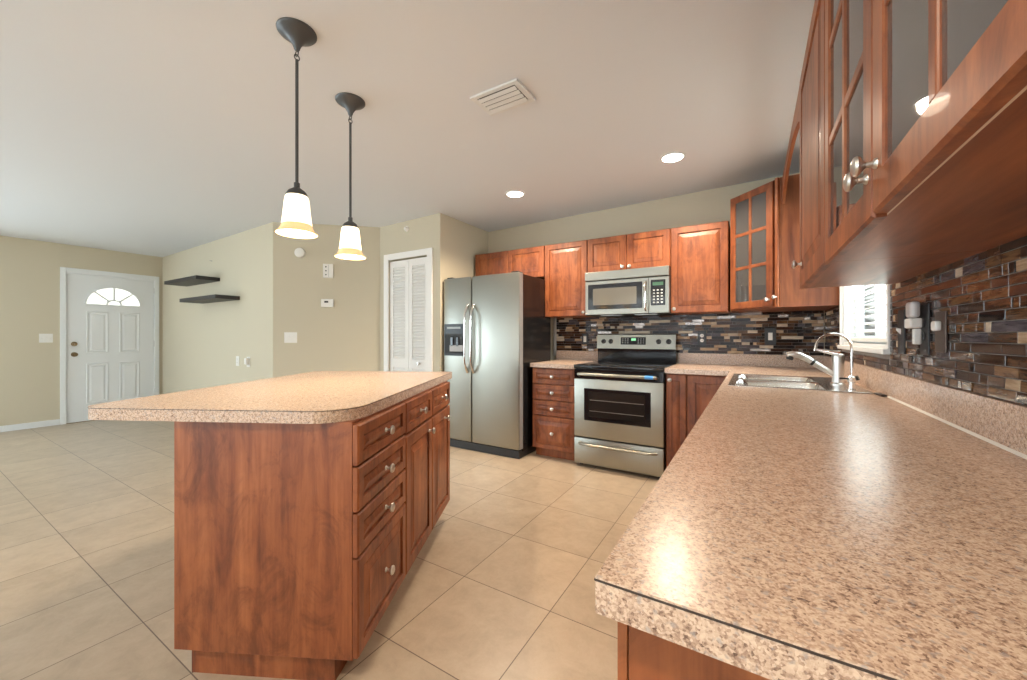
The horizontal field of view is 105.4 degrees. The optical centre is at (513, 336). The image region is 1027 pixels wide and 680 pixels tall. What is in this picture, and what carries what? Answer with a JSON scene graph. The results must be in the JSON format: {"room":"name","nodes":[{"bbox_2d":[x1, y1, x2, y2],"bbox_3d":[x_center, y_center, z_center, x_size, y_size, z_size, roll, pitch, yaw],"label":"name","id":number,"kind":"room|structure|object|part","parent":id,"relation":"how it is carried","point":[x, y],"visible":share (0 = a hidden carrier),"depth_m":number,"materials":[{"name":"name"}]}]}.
{"room":"kitchen","nodes":[
{"label":"kitchen","id":0,"kind":"room"},
{"bbox_2d":[0,235,162,425],"bbox_3d":[-7.068,-0.038,3.393,0.100,2.376,6.418,0,0,31],"label":"wall","id":1,"kind":"structure","parent":0,"point":[29,269],"depth_m":4.96,"materials":[{"name":"beige paint"}]},
{"bbox_2d":[0,419,59,431],"bbox_3d":[-7.318,1.113,2.874,0.014,0.075,5.270,0,0,31],"label":"baseboard","id":2,"kind":"structure","parent":1,"relation":"attached to","point":[30,425],"depth_m":4.90,"materials":[{"name":"white paint"}]},
{"bbox_2d":[39,334,52,342],"bbox_3d":[-6.003,0.015,5.022,0.018,0.115,0.115,0,0,31],"label":"light switch","id":3,"kind":"object","parent":1,"relation":"attached to","point":[43,338],"visible":1,"depth_m":5.02,"materials":[{"name":"white plastic"}]},
{"bbox_2d":[60,267,158,424],"bbox_3d":[-5.697,0.115,5.561,0.138,2.070,1.004,0,0,31],"label":"door","id":4,"kind":"structure","parent":1,"relation":"in","point":[109,321],"depth_m":5.49,"materials":[{"name":"white paint"}]},
{"bbox_2d":[87,288,139,305],"bbox_3d":[-5.687,-0.575,5.568,0.003,0.239,0.544,0,0,31],"label":"fan light","id":5,"kind":"object","parent":4,"relation":"attached to","point":[95,296],"depth_m":5.56,"materials":[{"name":"clear glass"}]},
{"bbox_2d":[163,222,272,393],"bbox_3d":[-4.014,-0.065,5.229,3.195,2.430,0.100,0,0,31],"label":"wall","id":6,"kind":"structure","parent":0,"point":[202,343],"depth_m":5.00,"materials":[{"name":"beige paint"}]},
{"bbox_2d":[164,275,219,286],"bbox_3d":[-4.263,-0.738,5.173,1.010,0.045,0.254,0,0,31],"label":"floating shelf","id":7,"kind":"object","parent":6,"relation":"attached to","point":[196,279],"visible":1,"depth_m":5.04,"materials":[{"name":"black laminate"}]},
{"bbox_2d":[179,294,239,303],"bbox_3d":[-3.824,-0.472,4.904,1.020,0.045,0.254,0,0,31],"label":"floating shelf","id":8,"kind":"object","parent":6,"relation":"attached to","point":[208,298],"visible":1,"depth_m":4.74,"materials":[{"name":"black laminate"}]},
{"bbox_2d":[236,356,238,365],"bbox_3d":[-3.365,0.293,4.768,0.075,0.120,0.010,0,0,31],"label":"wall outlet","id":9,"kind":"object","parent":6,"relation":"attached to","point":[237,357],"visible":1,"depth_m":4.76,"materials":[{"name":"white plastic"}]},
{"bbox_2d":[244,357,249,366],"bbox_3d":[-3.150,0.295,4.619,0.075,0.120,0.040,0,0,31],"label":"wall outlet","id":10,"kind":"object","parent":6,"relation":"attached to","point":[246,360],"visible":1,"depth_m":4.61,"materials":[{"name":"white plastic"}]},
{"bbox_2d":[273,222,379,376],"bbox_3d":[-2.137,-0.072,4.533,1.134,2.444,0.100,0,0,-13],"label":"wall","id":11,"kind":"structure","parent":0,"point":[345,336],"depth_m":4.48,"materials":[{"name":"beige paint"}]},
{"bbox_2d":[284,332,296,342],"bbox_3d":[-2.502,0.006,4.389,0.130,0.118,0.013,0,0,-13],"label":"light switch","id":12,"kind":"object","parent":11,"relation":"attached to","point":[289,337],"visible":1,"depth_m":4.39,"materials":[{"name":"white plastic"}]},
{"bbox_2d":[294,248,305,257],"bbox_3d":[-2.406,-0.950,4.399,0.112,0.112,0.037,0,0,-13],"label":"smoke detector","id":13,"kind":"object","parent":11,"relation":"attached to","point":[299,252],"visible":1,"depth_m":4.39,"materials":[{"name":"white plastic"}]},
{"bbox_2d":[321,299,333,306],"bbox_3d":[-2.128,-0.387,4.470,0.132,0.092,0.026,0,0,-13],"label":"thermostat","id":14,"kind":"object","parent":11,"relation":"attached to","point":[324,302],"visible":1,"depth_m":4.46,"materials":[{"name":"white plastic"}]},
{"bbox_2d":[323,264,332,277],"bbox_3d":[-2.119,-0.755,4.471,0.106,0.160,0.030,0,0,-13],"label":"intercom box","id":15,"kind":"object","parent":11,"relation":"attached to","point":[327,268],"visible":1,"depth_m":4.46,"materials":[{"name":"white plastic"}]},
{"bbox_2d":[0,420,659,679],"bbox_3d":[-3.092,1.190,1.890,8.453,0.080,8.200,0,0,31],"label":"floor","id":16,"kind":"structure","parent":0,"point":[502,585],"depth_m":1.97,"materials":[{"name":"beige tile"}]},
{"bbox_2d":[174,401,405,679],"bbox_3d":[-0.788,0.714,1.508,0.675,0.873,0.441,0,0,4],"label":"base cabinet","id":17,"kind":"object","parent":16,"relation":"on","point":[290,539],"visible":0.98,"depth_m":1.29,"materials":[{"name":"brown wood"}]},
{"bbox_3d":[-0.832,0.663,1.299,0.620,0.773,0.018,0,0,4],"label":"panel","id":18,"kind":"part","parent":17,"relation":"part of","materials":[{"name":"brown wood"}]},
{"bbox_3d":[-0.495,0.883,1.486,0.020,0.321,0.437,0,0,4],"label":"drawer","id":19,"kind":"part","parent":17,"relation":"part of","materials":[{"name":"brown wood"}]},
{"bbox_3d":[-0.495,0.646,1.486,0.020,0.140,0.437,0,0,4],"label":"drawer","id":20,"kind":"part","parent":17,"relation":"part of","materials":[{"name":"brown wood"}]},
{"bbox_3d":[-0.495,0.497,1.486,0.020,0.144,0.437,0,0,4],"label":"drawer","id":21,"kind":"part","parent":17,"relation":"part of","materials":[{"name":"brown wood"}]},
{"bbox_3d":[-0.495,0.352,1.486,0.020,0.132,0.437,0,0,4],"label":"drawer","id":22,"kind":"part","parent":17,"relation":"part of","materials":[{"name":"brown wood"}]},
{"bbox_3d":[-0.468,0.883,1.484,0.034,0.034,0.034,0,0,4],"label":"knob","id":23,"kind":"part","parent":17,"relation":"part of","materials":[{"name":"silver metal"}]},
{"bbox_3d":[-0.468,0.646,1.484,0.034,0.034,0.034,0,0,4],"label":"knob","id":24,"kind":"part","parent":17,"relation":"part of","materials":[{"name":"silver metal"}]},
{"bbox_3d":[-0.468,0.497,1.484,0.034,0.034,0.034,0,0,4],"label":"knob","id":25,"kind":"part","parent":17,"relation":"part of","materials":[{"name":"silver metal"}]},
{"bbox_3d":[-0.468,0.352,1.484,0.034,0.034,0.034,0,0,4],"label":"knob","id":26,"kind":"part","parent":17,"relation":"part of","materials":[{"name":"silver metal"}]},
{"bbox_2d":[401,381,449,573],"bbox_3d":[-0.740,0.714,2.130,0.675,0.873,0.802,0,0,4],"label":"base cabinet","id":27,"kind":"object","parent":16,"relation":"on","point":[427,434],"visible":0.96,"depth_m":1.99,"materials":[{"name":"brown wood"}]},
{"bbox_2d":[87,371,451,423],"bbox_3d":[-0.940,0.256,1.979,0.951,0.042,1.417,0,0,4],"label":"countertop","id":28,"kind":"structure","parent":27,"relation":"on","point":[315,397],"depth_m":1.47,"materials":[{"name":"laminate"}]},
{"bbox_3d":[-0.462,0.356,1.907,0.020,0.140,0.395,0,0,4],"label":"drawer","id":29,"kind":"part","parent":27,"relation":"part of","materials":[{"name":"brown wood"}]},
{"bbox_3d":[-0.462,0.740,1.907,0.020,0.608,0.395,0,0,4],"label":"door","id":30,"kind":"part","parent":27,"relation":"part of","materials":[{"name":"brown wood"}]},
{"bbox_3d":[-0.435,0.356,1.904,0.034,0.034,0.034,0,0,4],"label":"knob","id":31,"kind":"part","parent":27,"relation":"part of","materials":[{"name":"silver metal"}]},
{"bbox_3d":[-0.431,0.740,2.306,0.020,0.608,0.395,0,0,4],"label":"door","id":32,"kind":"part","parent":27,"relation":"part of","materials":[{"name":"brown wood"}]},
{"bbox_3d":[-0.431,0.356,2.306,0.020,0.140,0.395,0,0,4],"label":"drawer","id":33,"kind":"part","parent":27,"relation":"part of","materials":[{"name":"brown wood"}]},
{"bbox_2d":[444,271,550,458],"bbox_3d":[-0.184,0.262,4.156,0.930,1.776,0.752,0,0,31],"label":"refrigerator","id":34,"kind":"object","parent":16,"relation":"on","point":[496,325],"visible":0.94,"depth_m":3.87,"materials":[{"name":"silver metal"}]},
{"bbox_3d":[-0.614,0.030,4.062,0.265,0.330,0.010,0,0,31],"label":"dispenser panel","id":35,"kind":"part","parent":34,"relation":"part of","materials":[{"name":"black plastic"}]},
{"bbox_3d":[-0.566,0.227,4.073,0.365,1.677,0.068,0,0,31],"label":"door","id":36,"kind":"part","parent":34,"relation":"part of","materials":[{"name":"silver metal"}]},
{"bbox_3d":[-0.478,0.020,3.938,0.028,0.693,0.072,0,0,31],"label":"handle","id":37,"kind":"part","parent":34,"relation":"part of","materials":[{"name":"silver metal"}]},
{"bbox_3d":[-0.413,0.020,3.898,0.028,0.693,0.072,0,0,31],"label":"handle","id":38,"kind":"part","parent":34,"relation":"part of","materials":[{"name":"silver metal"}]},
{"bbox_3d":[-0.163,1.113,4.185,0.897,0.075,0.640,0,0,31],"label":"kick plate","id":39,"kind":"part","parent":34,"relation":"part of","materials":[{"name":"black"}]},
{"bbox_3d":[-0.167,0.227,3.829,0.554,1.677,0.068,0,0,31],"label":"door","id":40,"kind":"part","parent":34,"relation":"part of","materials":[{"name":"silver metal"}]},
{"bbox_3d":[0.074,0.227,3.690,0.003,1.666,0.058,0,0,31],"label":"edge trim","id":41,"kind":"part","parent":34,"relation":"part of","materials":[{"name":"grey metal"}]},
{"bbox_2d":[533,367,574,460],"bbox_3d":[0.537,0.719,3.934,0.443,0.862,0.723,0,0,31],"label":"base cabinet","id":42,"kind":"object","parent":16,"relation":"on","point":[553,388],"visible":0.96,"depth_m":3.65,"materials":[{"name":"brown wood"}]},
{"bbox_3d":[0.371,0.672,3.663,0.433,0.141,0.020,0,0,31],"label":"drawer","id":43,"kind":"part","parent":42,"relation":"part of","materials":[{"name":"brown wood"}]},
{"bbox_3d":[0.371,0.522,3.663,0.433,0.145,0.020,0,0,31],"label":"drawer","id":44,"kind":"part","parent":42,"relation":"part of","materials":[{"name":"brown wood"}]},
{"bbox_3d":[0.371,0.903,3.663,0.433,0.306,0.020,0,0,31],"label":"drawer","id":45,"kind":"part","parent":42,"relation":"part of","materials":[{"name":"brown wood"}]},
{"bbox_3d":[0.371,0.371,3.663,0.433,0.143,0.020,0,0,31],"label":"drawer","id":46,"kind":"part","parent":42,"relation":"part of","materials":[{"name":"brown wood"}]},
{"bbox_2d":[530,350,597,368],"bbox_3d":[0.519,0.219,3.954,0.505,0.138,0.708,0,0,31],"label":"countertop","id":47,"kind":"structure","parent":42,"relation":"on","point":[564,359],"depth_m":4.15,"materials":[{"name":"stone"}]},
{"bbox_2d":[574,334,677,477],"bbox_3d":[1.034,0.560,3.575,0.768,1.180,0.761,0,0,31],"label":"stove","id":48,"kind":"object","parent":16,"relation":"on","point":[620,397],"visible":0.98,"depth_m":3.33,"materials":[{"name":"silver metal"}]},
{"bbox_3d":[0.854,0.938,3.280,0.671,0.024,0.058,0,0,31],"label":"handle","id":49,"kind":"part","parent":48,"relation":"part of","materials":[{"name":"silver metal"}]},
{"bbox_3d":[0.853,0.330,3.279,0.687,0.036,0.063,0,0,31],"label":"handle","id":50,"kind":"part","parent":48,"relation":"part of","materials":[{"name":"silver metal"}]},
{"bbox_3d":[0.875,0.625,3.315,0.760,0.514,0.030,0,0,31],"label":"oven door","id":51,"kind":"part","parent":48,"relation":"part of","materials":[{"name":"silver metal"}]},
{"bbox_3d":[0.875,1.006,3.315,0.760,0.228,0.030,0,0,31],"label":"drawer","id":52,"kind":"part","parent":48,"relation":"part of","materials":[{"name":"silver metal"}]},
{"bbox_2d":[574,361,676,371],"bbox_3d":[1.033,0.262,3.574,0.768,0.032,0.644,0,0,31],"label":"cooktop","id":53,"kind":"object","parent":48,"relation":"in","point":[596,366],"depth_m":3.40,"materials":[{"name":"black glass"}]},
{"bbox_3d":[1.167,0.038,3.817,0.240,0.071,0.013,0,0,31],"label":"display panel","id":54,"kind":"part","parent":48,"relation":"part of","materials":[{"name":"black plastic"}]},
{"bbox_3d":[1.179,0.046,3.811,0.752,0.137,0.023,0,0,31],"label":"control panel","id":55,"kind":"part","parent":48,"relation":"part of","materials":[{"name":"silver metal"}]},
{"bbox_2d":[617,621,769,679],"bbox_3d":[0.594,0.719,0.650,0.666,0.862,0.869,0,0,31],"label":"base cabinet","id":56,"kind":"object","parent":16,"relation":"on","point":[641,655],"visible":0.02,"depth_m":0.41,"materials":[{"name":"brown wood"}]},
{"bbox_2d":[594,353,1026,679],"bbox_3d":[1.104,0.217,1.898,1.100,0.142,3.606,0,0,31],"label":"countertop","id":57,"kind":"structure","parent":56,"relation":"on","point":[791,534],"depth_m":0.49,"materials":[{"name":"laminate"}]},
{"bbox_2d":[728,373,874,393],"bbox_3d":[1.529,0.338,2.168,0.563,0.185,0.745,0,0,31],"label":"sink","id":58,"kind":"object","parent":57,"relation":"in","point":[742,380],"visible":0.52,"depth_m":2.17,"materials":[{"name":"silver metal"}]},
{"bbox_3d":[1.568,0.338,2.353,0.382,0.185,0.334,0,0,31],"label":"bowl","id":59,"kind":"part","parent":58,"relation":"part of","materials":[{"name":"silver metal"}]},
{"bbox_3d":[1.383,0.338,2.050,0.382,0.185,0.334,0,0,31],"label":"bowl","id":60,"kind":"part","parent":58,"relation":"part of","materials":[{"name":"silver metal"}]},
{"bbox_2d":[786,349,845,384],"bbox_3d":[1.588,0.153,2.059,0.253,0.185,0.066,0,0,31],"label":"faucet","id":61,"kind":"object","parent":57,"relation":"on","point":[838,360],"visible":0.97,"depth_m":2.02,"materials":[{"name":"silver metal"}]},
{"bbox_3d":[1.573,0.141,2.068,0.213,0.131,0.036,0,0,31],"label":"spout","id":62,"kind":"part","parent":61,"relation":"part of","materials":[{"name":"silver metal"}]},
{"bbox_3d":[1.634,0.082,2.031,0.100,0.044,0.036,0,0,31],"label":"lever","id":63,"kind":"part","parent":61,"relation":"part of","materials":[{"name":"silver metal"}]},
{"bbox_2d":[813,333,859,390],"bbox_3d":[1.485,0.112,1.806,0.187,0.265,0.040,0,0,14],"label":"filter faucet","id":64,"kind":"object","parent":57,"relation":"on","point":[851,379],"visible":1,"depth_m":1.79,"materials":[{"name":"silver metal"}]},
{"bbox_3d":[1.538,0.187,1.789,0.077,0.025,0.026,0,0,23],"label":"lever","id":65,"kind":"part","parent":64,"relation":"part of","materials":[{"name":"black"}]},
{"bbox_3d":[1.568,0.246,1.670,0.020,0.008,0.085,0,0,27],"label":"rubber strip","id":66,"kind":"part","parent":57,"relation":"part of","materials":[{"name":"black rubber"}]},
{"bbox_2d":[666,373,726,467],"bbox_3d":[1.600,0.719,3.284,0.496,0.862,0.723,0,0,31],"label":"base cabinet","id":67,"kind":"object","parent":16,"relation":"on","point":[688,396],"visible":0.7,"depth_m":3.07,"materials":[{"name":"brown wood"}]},
{"bbox_3d":[1.291,0.676,3.101,0.148,0.759,0.020,0,0,31],"label":"door","id":68,"kind":"part","parent":67,"relation":"part of","materials":[{"name":"brown wood"}]},
{"bbox_3d":[1.496,0.676,2.975,0.317,0.759,0.020,0,0,31],"label":"door","id":69,"kind":"part","parent":67,"relation":"part of","materials":[{"name":"brown wood"}]},
{"bbox_2d":[0,0,814,256],"bbox_3d":[-3.092,-1.347,1.890,8.453,0.246,8.200,0,0,31],"label":"ceiling","id":70,"kind":"structure","parent":0,"point":[158,128],"depth_m":2.28,"materials":[{"name":"white paint"}]},
{"bbox_2d":[275,17,317,238],"bbox_3d":[-0.943,-0.888,1.703,0.166,0.881,0.166,0,0,31],"label":"pendant lamp","id":71,"kind":"object","parent":70,"relation":"hanging from","point":[296,222],"visible":1,"depth_m":1.68,"materials":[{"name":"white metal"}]},
{"bbox_3d":[-0.943,-0.551,1.703,0.120,0.129,0.120,0,0,31],"label":"lamp shade","id":72,"kind":"part","parent":71,"relation":"part of","materials":[{"name":"white glass"}]},
{"bbox_3d":[-0.943,-0.928,1.703,0.013,0.557,0.013,0,0,31],"label":"rod","id":73,"kind":"part","parent":71,"relation":"part of","materials":[{"name":"brown metal"}]},
{"bbox_2d":[334,92,365,259],"bbox_3d":[-0.916,-0.886,2.196,0.166,0.877,0.166,0,0,31],"label":"pendant lamp","id":74,"kind":"object","parent":70,"relation":"hanging from","point":[350,243],"visible":1,"depth_m":2.17,"materials":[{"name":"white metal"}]},
{"bbox_3d":[-0.916,-0.926,2.196,0.013,0.553,0.013,0,0,31],"label":"rod","id":75,"kind":"part","parent":74,"relation":"part of","materials":[{"name":"brown metal"}]},
{"bbox_3d":[-0.916,-0.551,2.196,0.120,0.129,0.120,0,0,31],"label":"lamp shade","id":76,"kind":"part","parent":74,"relation":"part of","materials":[{"name":"white glass"}]},
{"bbox_2d":[470,78,535,116],"bbox_3d":[-0.059,-1.328,2.186,0.304,0.018,0.208,0,0,31],"label":"ceiling vent","id":77,"kind":"object","parent":70,"relation":"in","point":[512,94],"visible":1,"depth_m":2.17,"materials":[{"name":"white paint"}]},
{"bbox_2d":[506,190,524,197],"bbox_3d":[0.015,-1.323,3.624,0.180,0.006,0.180,0,0,31],"label":"recessed light","id":78,"kind":"object","parent":70,"relation":"in","point":[514,193],"visible":1,"depth_m":3.62,"materials":[{"name":"white paint"}]},
{"bbox_2d":[660,152,685,162],"bbox_3d":[1.196,-1.346,2.938,0.180,0.006,0.180,0,0,31],"label":"recessed light","id":79,"kind":"object","parent":70,"relation":"in","point":[672,157],"visible":1,"depth_m":2.93,"materials":[{"name":"white paint"}]},
{"bbox_2d":[380,213,446,371],"bbox_3d":[-1.148,-0.080,4.413,0.938,2.460,0.100,0,0,31],"label":"wall","id":80,"kind":"structure","parent":0,"point":[429,231],"depth_m":4.21,"materials":[{"name":"beige paint"}]},
{"bbox_2d":[384,247,432,371],"bbox_3d":[-1.180,0.098,4.382,0.755,2.105,0.067,0,0,31],"label":"door","id":81,"kind":"structure","parent":80,"relation":"in","point":[411,280],"depth_m":4.39,"materials":[{"name":"white paint"}]},
{"bbox_2d":[447,216,487,277],"bbox_3d":[-0.560,-0.080,4.572,0.100,2.460,0.783,0,0,31],"label":"wall","id":82,"kind":"structure","parent":0,"point":[465,241],"depth_m":4.46,"materials":[{"name":"beige paint"}]},
{"bbox_2d":[488,172,824,363],"bbox_3d":[1.127,-0.109,4.058,3.515,2.518,0.100,0,0,31],"label":"wall","id":83,"kind":"structure","parent":0,"point":[712,205],"depth_m":3.97,"materials":[{"name":"beige paint"}]},
{"bbox_2d":[475,246,544,279],"bbox_3d":[0.011,-0.800,4.473,0.910,0.330,0.355,0,0,31],"label":"upper cabinet","id":84,"kind":"object","parent":83,"relation":"attached to","point":[530,261],"visible":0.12,"depth_m":4.31,"materials":[{"name":"brown wood"}]},
{"bbox_3d":[-0.253,-0.800,4.478,0.451,0.326,0.020,0,0,31],"label":"door","id":85,"kind":"part","parent":84,"relation":"part of","materials":[{"name":"brown wood"}]},
{"bbox_3d":[0.135,-0.800,4.241,0.451,0.326,0.020,0,0,31],"label":"door","id":86,"kind":"part","parent":84,"relation":"part of","materials":[{"name":"brown wood"}]},
{"bbox_2d":[553,318,556,355],"bbox_3d":[0.467,-0.005,4.396,0.035,0.430,0.012,0,0,31],"label":"trim","id":87,"kind":"structure","parent":83,"relation":"attached to","point":[554,319],"depth_m":4.39,"materials":[{"name":"grey metal"}]},
{"bbox_2d":[545,240,592,317],"bbox_3d":[0.601,-0.588,4.113,0.470,0.755,0.355,0,0,31],"label":"upper cabinet","id":88,"kind":"object","parent":83,"relation":"attached to","point":[566,264],"visible":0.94,"depth_m":3.99,"materials":[{"name":"brown wood"}]},
{"bbox_2d":[588,229,670,272],"bbox_3d":[1.133,-0.795,3.787,0.774,0.340,0.355,0,0,31],"label":"upper cabinet","id":89,"kind":"object","parent":83,"relation":"attached to","point":[650,248],"visible":0.94,"depth_m":3.64,"materials":[{"name":"brown wood"}]},
{"bbox_3d":[0.899,-0.795,3.774,0.383,0.336,0.020,0,0,31],"label":"door","id":90,"kind":"part","parent":89,"relation":"part of","materials":[{"name":"brown wood"}]},
{"bbox_2d":[585,265,674,316],"bbox_3d":[1.113,-0.413,3.741,0.768,0.418,0.435,0,0,31],"label":"microwave","id":91,"kind":"object","parent":89,"relation":"attached to","point":[646,291],"visible":0.98,"depth_m":3.58,"materials":[{"name":"silver metal"}]},
{"bbox_3d":[0.955,-0.372,3.647,0.595,0.321,0.020,0,0,31],"label":"door","id":92,"kind":"part","parent":91,"relation":"part of","materials":[{"name":"silver metal"}]},
{"bbox_3d":[1.172,-0.365,3.480,0.022,0.268,0.050,0,0,31],"label":"handle","id":93,"kind":"part","parent":91,"relation":"part of","materials":[{"name":"silver metal"}]},
{"bbox_3d":[1.229,-0.795,3.572,0.383,0.336,0.020,0,0,31],"label":"door","id":94,"kind":"part","parent":89,"relation":"part of","materials":[{"name":"brown wood"}]},
{"bbox_2d":[556,311,823,355],"bbox_3d":[1.492,-0.034,3.768,2.366,0.368,0.010,0,0,31],"label":"backsplash","id":95,"kind":"structure","parent":83,"relation":"attached to","point":[798,331],"depth_m":3.54,"materials":[{"name":"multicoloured tile"}]},
{"bbox_2d":[582,333,587,344],"bbox_3d":[0.767,0.022,4.202,0.070,0.120,0.012,0,0,31],"label":"wall outlet","id":96,"kind":"object","parent":95,"relation":"attached to","point":[584,335],"visible":1,"depth_m":4.20,"materials":[{"name":"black plastic"}]},
{"bbox_2d":[698,331,706,344],"bbox_3d":[1.740,0.010,3.609,0.075,0.135,0.010,0,0,31],"label":"wall outlet","id":97,"kind":"object","parent":95,"relation":"attached to","point":[702,335],"visible":1,"depth_m":3.60,"materials":[{"name":"black plastic"}]},
{"bbox_2d":[765,328,775,344],"bbox_3d":[2.189,-0.005,3.333,0.082,0.145,0.012,0,0,31],"label":"light switch","id":98,"kind":"object","parent":95,"relation":"attached to","point":[770,333],"visible":1,"depth_m":3.33,"materials":[{"name":"black plastic"}]},
{"bbox_2d":[671,221,730,314],"bbox_3d":[1.658,-0.588,3.467,0.451,0.755,0.355,0,0,31],"label":"upper cabinet","id":99,"kind":"object","parent":83,"relation":"attached to","point":[700,254],"visible":0.98,"depth_m":3.35,"materials":[{"name":"brown wood"}]},
{"bbox_2d":[730,174,839,312],"bbox_3d":[2.059,-0.674,3.035,0.655,0.922,0.669,0,0,31],"label":"upper cabinet","id":100,"kind":"object","parent":83,"relation":"attached to","point":[764,231],"visible":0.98,"depth_m":2.86,"materials":[{"name":"brown wood"}]},
{"bbox_3d":[1.825,-0.674,3.011,0.003,0.803,0.290,0,0,-14],"label":"glass","id":101,"kind":"part","parent":100,"relation":"part of","materials":[{"name":"clear glass"}]},
{"bbox_3d":[1.828,-0.674,3.011,0.020,0.905,0.396,0,0,-14],"label":"door","id":102,"kind":"part","parent":100,"relation":"part of","materials":[{"name":"brown wood"}]},
{"bbox_3d":[1.851,-0.674,3.000,0.017,0.922,0.452,0,0,-14],"label":"frame","id":103,"kind":"part","parent":100,"relation":"part of","materials":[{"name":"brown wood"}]},
{"bbox_3d":[0.472,-0.109,-0.288,0.100,2.518,8.000,0,0,31],"label":"wall","id":104,"kind":"structure","parent":0,"visible":0},
{"bbox_2d":[837,284,891,354],"bbox_3d":[1.902,-0.420,2.081,0.130,0.990,1.075,0,0,31],"label":"window","id":105,"kind":"structure","parent":104,"relation":"in","point":[883,348],"depth_m":2.26,"materials":[{"name":"white paint"}]},
{"bbox_2d":[845,284,885,342],"bbox_3d":[1.895,-0.409,2.085,0.048,0.869,0.983,0,0,31],"label":"window blind","id":106,"kind":"object","parent":105,"relation":"attached to","point":[880,330],"visible":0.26,"depth_m":2.08,"materials":[{"name":"white plastic"}]},
{"bbox_3d":[1.896,0.014,2.084,0.040,0.022,0.975,0,0,31],"label":"rail","id":107,"kind":"part","parent":106,"relation":"part of","materials":[{"name":"white plastic"}]},
{"bbox_3d":[1.934,-0.407,2.061,0.005,0.805,0.915,0,0,31],"label":"pane","id":108,"kind":"part","parent":105,"relation":"part of","materials":[{"name":"clear glass"}]},
{"bbox_2d":[792,0,986,288],"bbox_3d":[1.205,-0.671,1.353,0.358,0.918,0.704,0,0,31],"label":"upper cabinet","id":109,"kind":"object","parent":104,"relation":"attached to","point":[814,273],"visible":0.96,"depth_m":1.30,"materials":[{"name":"brown wood"}]},
{"bbox_2d":[782,85,799,203],"bbox_3d":[1.594,-1.035,2.246,0.018,0.190,1.221,0,0,31],"label":"arched valance","id":110,"kind":"object","parent":109,"relation":"attached to","point":[796,119],"visible":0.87,"depth_m":2.17,"materials":[{"name":"brown wood"}]},
{"bbox_3d":[1.203,-0.309,1.661,0.034,0.034,0.034,0,0,31],"label":"knob","id":111,"kind":"part","parent":109,"relation":"part of","materials":[{"name":"silver metal"}]},
{"bbox_3d":[1.089,-0.669,1.424,0.020,0.914,0.700,0,0,31],"label":"door","id":112,"kind":"part","parent":109,"relation":"part of","materials":[{"name":"brown wood"}]},
{"bbox_2d":[906,301,919,317],"bbox_3d":[1.371,-0.093,1.342,0.026,0.057,0.060,0,0,31],"label":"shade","id":113,"kind":"object","parent":104,"relation":"attached to","point":[912,308],"depth_m":1.32,"materials":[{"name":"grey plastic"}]},
{"bbox_2d":[824,236,1026,404],"bbox_3d":[1.565,-0.038,1.609,0.010,0.368,3.598,0,0,31],"label":"backsplash","id":114,"kind":"structure","parent":104,"relation":"attached to","point":[984,294],"depth_m":1.03,"materials":[{"name":"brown tile"}]},
{"bbox_2d":[896,309,905,353],"bbox_3d":[1.494,-0.020,1.513,0.018,0.170,0.075,0,0,31],"label":"light switch","id":115,"kind":"object","parent":114,"relation":"attached to","point":[901,330],"visible":1,"depth_m":1.50,"materials":[{"name":"black plastic"}]},
{"bbox_2d":[920,303,929,354],"bbox_3d":[1.372,-0.025,1.306,0.010,0.170,0.075,0,0,31],"label":"wall outlet","id":116,"kind":"object","parent":114,"relation":"attached to","point":[924,308],"visible":0.98,"depth_m":1.29,"materials":[{"name":"black plastic"}]},
{"bbox_2d":[904,301,921,343],"bbox_3d":[1.371,-0.049,1.342,0.032,0.147,0.060,0,0,31],"label":"plug","id":117,"kind":"object","parent":116,"relation":"attached to","point":[912,308],"visible":1,"depth_m":1.32,"materials":[{"name":"white plastic"}]},
{"bbox_2d":[921,331,925,340],"bbox_3d":[1.370,-0.003,1.307,0.003,0.033,0.033,0,0,31],"label":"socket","id":118,"kind":"object","parent":116,"relation":"attached to","point":[923,333],"depth_m":1.30,"materials":[{"name":"black plastic"}]},
{"bbox_2d":[922,318,925,327],"bbox_3d":[1.370,-0.047,1.307,0.003,0.033,0.033,0,0,31],"label":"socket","id":119,"kind":"object","parent":116,"relation":"attached to","point":[923,319],"depth_m":1.30,"materials":[{"name":"black plastic"}]},
{"bbox_2d":[931,311,947,352],"bbox_3d":[1.299,-0.015,1.198,0.022,0.125,0.078,0,0,31],"label":"wall outlet","id":120,"kind":"object","parent":114,"relation":"attached to","point":[940,325],"visible":1,"depth_m":1.18,"materials":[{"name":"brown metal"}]},
{"bbox_2d":[825,0,1026,264],"bbox_3d":[0.747,-0.668,0.604,0.358,0.923,1.049,0,0,31],"label":"upper cabinet","id":121,"kind":"object","parent":104,"relation":"attached to","point":[926,100],"visible":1,"depth_m":0.58,"materials":[{"name":"brown wood"}]},
{"bbox_3d":[0.766,-0.666,0.899,0.003,0.799,0.396,0,0,31],"label":"glass","id":122,"kind":"part","parent":121,"relation":"part of","materials":[{"name":"clear glass"}]},
{"bbox_3d":[0.768,-0.666,0.898,0.020,0.919,0.520,0,0,31],"label":"door","id":123,"kind":"part","parent":121,"relation":"part of","materials":[{"name":"brown wood"}]},
{"bbox_3d":[0.625,-0.285,0.716,0.034,0.034,0.034,0,0,31],"label":"knob","id":124,"kind":"part","parent":121,"relation":"part of","materials":[{"name":"silver metal"}]},
{"bbox_3d":[0.592,-0.290,0.662,0.034,0.034,0.034,0,0,31],"label":"knob","id":125,"kind":"part","parent":121,"relation":"part of","materials":[{"name":"silver metal"}]},
{"bbox_3d":[0.493,-0.669,0.452,0.003,0.794,0.398,0,0,31],"label":"glass","id":126,"kind":"part","parent":121,"relation":"part of","materials":[{"name":"clear glass"}]},
{"bbox_3d":[0.495,-0.669,0.451,0.020,0.914,0.522,0,0,31],"label":"door","id":127,"kind":"part","parent":121,"relation":"part of","materials":[{"name":"brown wood"}]}
]}

